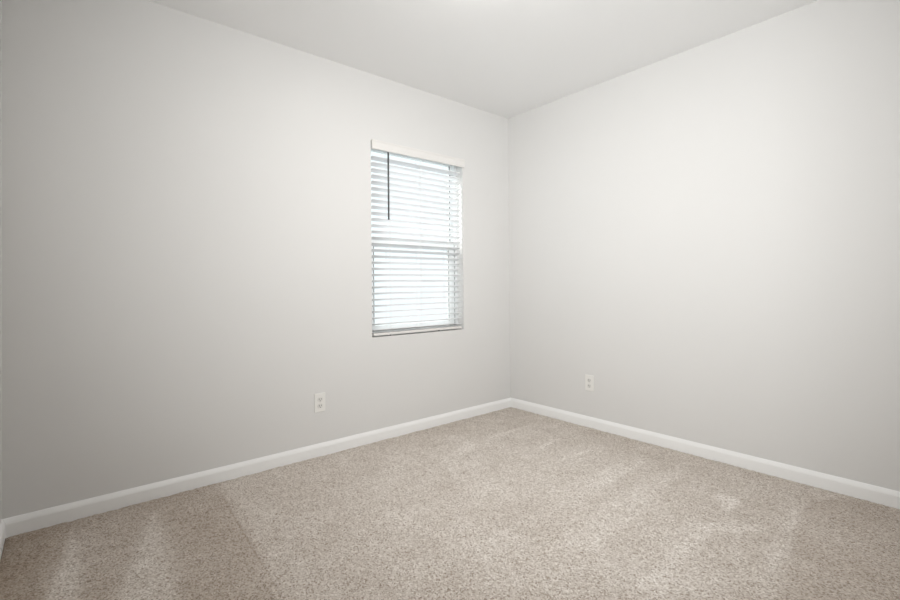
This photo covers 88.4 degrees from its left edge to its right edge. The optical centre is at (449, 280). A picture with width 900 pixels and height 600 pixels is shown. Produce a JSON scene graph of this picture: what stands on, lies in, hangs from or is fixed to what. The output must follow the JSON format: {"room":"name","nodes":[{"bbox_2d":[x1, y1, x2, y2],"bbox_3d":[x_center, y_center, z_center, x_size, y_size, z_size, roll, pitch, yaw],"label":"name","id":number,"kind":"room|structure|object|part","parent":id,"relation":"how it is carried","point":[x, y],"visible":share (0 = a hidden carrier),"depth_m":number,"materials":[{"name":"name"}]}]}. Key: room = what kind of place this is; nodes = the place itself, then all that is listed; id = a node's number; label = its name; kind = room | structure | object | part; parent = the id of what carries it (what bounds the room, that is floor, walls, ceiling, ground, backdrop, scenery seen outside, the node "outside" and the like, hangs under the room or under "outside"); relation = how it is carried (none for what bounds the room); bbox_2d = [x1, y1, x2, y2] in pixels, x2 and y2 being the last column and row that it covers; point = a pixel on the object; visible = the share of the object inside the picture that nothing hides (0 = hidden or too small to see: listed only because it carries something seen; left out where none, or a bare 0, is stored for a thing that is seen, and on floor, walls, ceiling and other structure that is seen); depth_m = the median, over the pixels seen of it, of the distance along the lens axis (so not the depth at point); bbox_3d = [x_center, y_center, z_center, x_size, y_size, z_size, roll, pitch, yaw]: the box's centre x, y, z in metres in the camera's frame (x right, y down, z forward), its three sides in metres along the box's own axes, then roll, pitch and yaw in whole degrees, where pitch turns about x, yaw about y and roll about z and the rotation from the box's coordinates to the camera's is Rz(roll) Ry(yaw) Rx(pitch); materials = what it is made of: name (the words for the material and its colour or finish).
{"room":"empty bedroom","nodes":[
{"label":"empty bedroom","id":0,"kind":"room"},
{"bbox_2d":[0,0,0,521],"bbox_3d":[-0.932,-0.171,0.696,0.150,2.454,3.100,0,-1,-40],"label":"wall","id":1,"kind":"structure","parent":0,"point":[0,0],"depth_m":1.91,"materials":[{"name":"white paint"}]},
{"bbox_2d":[0,520,4,559],"bbox_3d":[-0.903,1.014,0.789,0.013,0.086,2.937,0,-1,-40],"label":"baseboard","id":2,"kind":"structure","parent":1,"relation":"attached to","point":[2,524],"depth_m":1.84,"materials":[{"name":"white paint"}]},
{"bbox_2d":[1,0,510,518],"bbox_3d":[-0.732,-0.152,2.986,3.403,2.454,0.150,0,-1,-40],"label":"wall","id":3,"kind":"structure","parent":0,"point":[186,249],"depth_m":2.40,"materials":[{"name":"white paint"}]},
{"bbox_2d":[1,398,510,537],"bbox_3d":[-0.669,1.031,2.913,3.103,0.086,0.013,0,-1,-40],"label":"baseboard","id":4,"kind":"structure","parent":3,"relation":"attached to","point":[32,521],"depth_m":2.43,"materials":[{"name":"white paint"}]},
{"bbox_2d":[314,392,324,412],"bbox_3d":[-0.791,0.740,2.817,0.070,0.114,0.009,0,-1,-40],"label":"wall outlet","id":5,"kind":"object","parent":3,"relation":"attached to","point":[319,398],"visible":1,"depth_m":2.81,"materials":[{"name":"white plastic"}]},
{"bbox_2d":[371,149,457,335],"bbox_3d":[-0.280,-0.278,3.412,0.812,1.309,0.073,0,-1,-40],"label":"window","id":6,"kind":"structure","parent":3,"relation":"in","point":[449,167],"depth_m":3.53,"materials":[{"name":"white plastic"}]},
{"bbox_3d":[-0.292,-0.586,3.427,0.766,0.665,0.028,0,-1,-40],"label":"sash","id":7,"kind":"part","parent":6,"relation":"part of","materials":[{"name":"white plastic"}]},
{"bbox_3d":[-0.265,0.029,3.395,0.756,0.640,0.028,0,-1,-40],"label":"sash","id":8,"kind":"part","parent":6,"relation":"part of","materials":[{"name":"white plastic"}]},
{"bbox_2d":[371,139,464,335],"bbox_3d":[-0.216,-0.284,3.349,0.821,1.312,0.073,0,-1,-40],"label":"window blind","id":9,"kind":"object","parent":6,"relation":"attached to","point":[388,147],"visible":0.86,"depth_m":3.33,"materials":[{"name":"white plastic"}]},
{"bbox_3d":[-0.426,-0.261,3.184,0.010,1.238,0.056,0,-1,-40],"label":"ladder cord","id":10,"kind":"part","parent":9,"relation":"part of","materials":[{"name":"white fabric"}]},
{"bbox_3d":[-0.223,0.358,3.343,0.778,0.017,0.052,0,-1,-40],"label":"rail","id":11,"kind":"part","parent":9,"relation":"part of","materials":[{"name":"white plastic"}]},
{"bbox_3d":[-0.227,-0.261,3.351,0.010,1.238,0.056,0,-1,-40],"label":"ladder cord","id":12,"kind":"part","parent":9,"relation":"part of","materials":[{"name":"white fabric"}]},
{"bbox_3d":[-0.033,-0.261,3.514,0.010,1.238,0.056,0,-1,-40],"label":"ladder cord","id":13,"kind":"part","parent":9,"relation":"part of","materials":[{"name":"white fabric"}]},
{"bbox_2d":[148,0,817,117],"bbox_3d":[0.607,-1.466,1.390,3.403,0.120,4.350,0,-1,-40],"label":"ceiling","id":14,"kind":"structure","parent":0,"point":[504,58],"depth_m":2.61,"materials":[{"name":"white paint"}]},
{"bbox_2d":[508,0,899,491],"bbox_3d":[1.559,-0.174,2.788,0.150,2.454,3.100,0,-1,-40],"label":"wall","id":15,"kind":"structure","parent":0,"point":[708,234],"depth_m":2.62,"materials":[{"name":"white paint"}]},
{"bbox_2d":[585,374,593,391],"bbox_3d":[1.002,0.734,3.327,0.009,0.114,0.070,0,-1,-40],"label":"wall outlet","id":16,"kind":"object","parent":15,"relation":"attached to","point":[589,379],"visible":1,"depth_m":3.32,"materials":[{"name":"white plastic"}]},
{"bbox_2d":[511,398,899,508],"bbox_3d":[1.463,1.011,2.777,0.013,0.086,2.937,0,-1,-40],"label":"baseboard","id":17,"kind":"structure","parent":15,"relation":"attached to","point":[875,494],"depth_m":2.61,"materials":[{"name":"white paint"}]},
{"bbox_3d":[0.631,1.108,1.366,3.403,0.120,4.350,0,-1,-40],"label":"floor","id":18,"kind":"structure","parent":0,"visible":0},
{"bbox_2d":[0,407,899,599],"bbox_3d":[0.276,1.046,1.788,3.077,0.018,2.924,0,-1,-40],"label":"carpet","id":19,"kind":"object","parent":18,"relation":"on","point":[510,503],"visible":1,"depth_m":1.90,"materials":[{"name":"beige carpet"}]}
]}

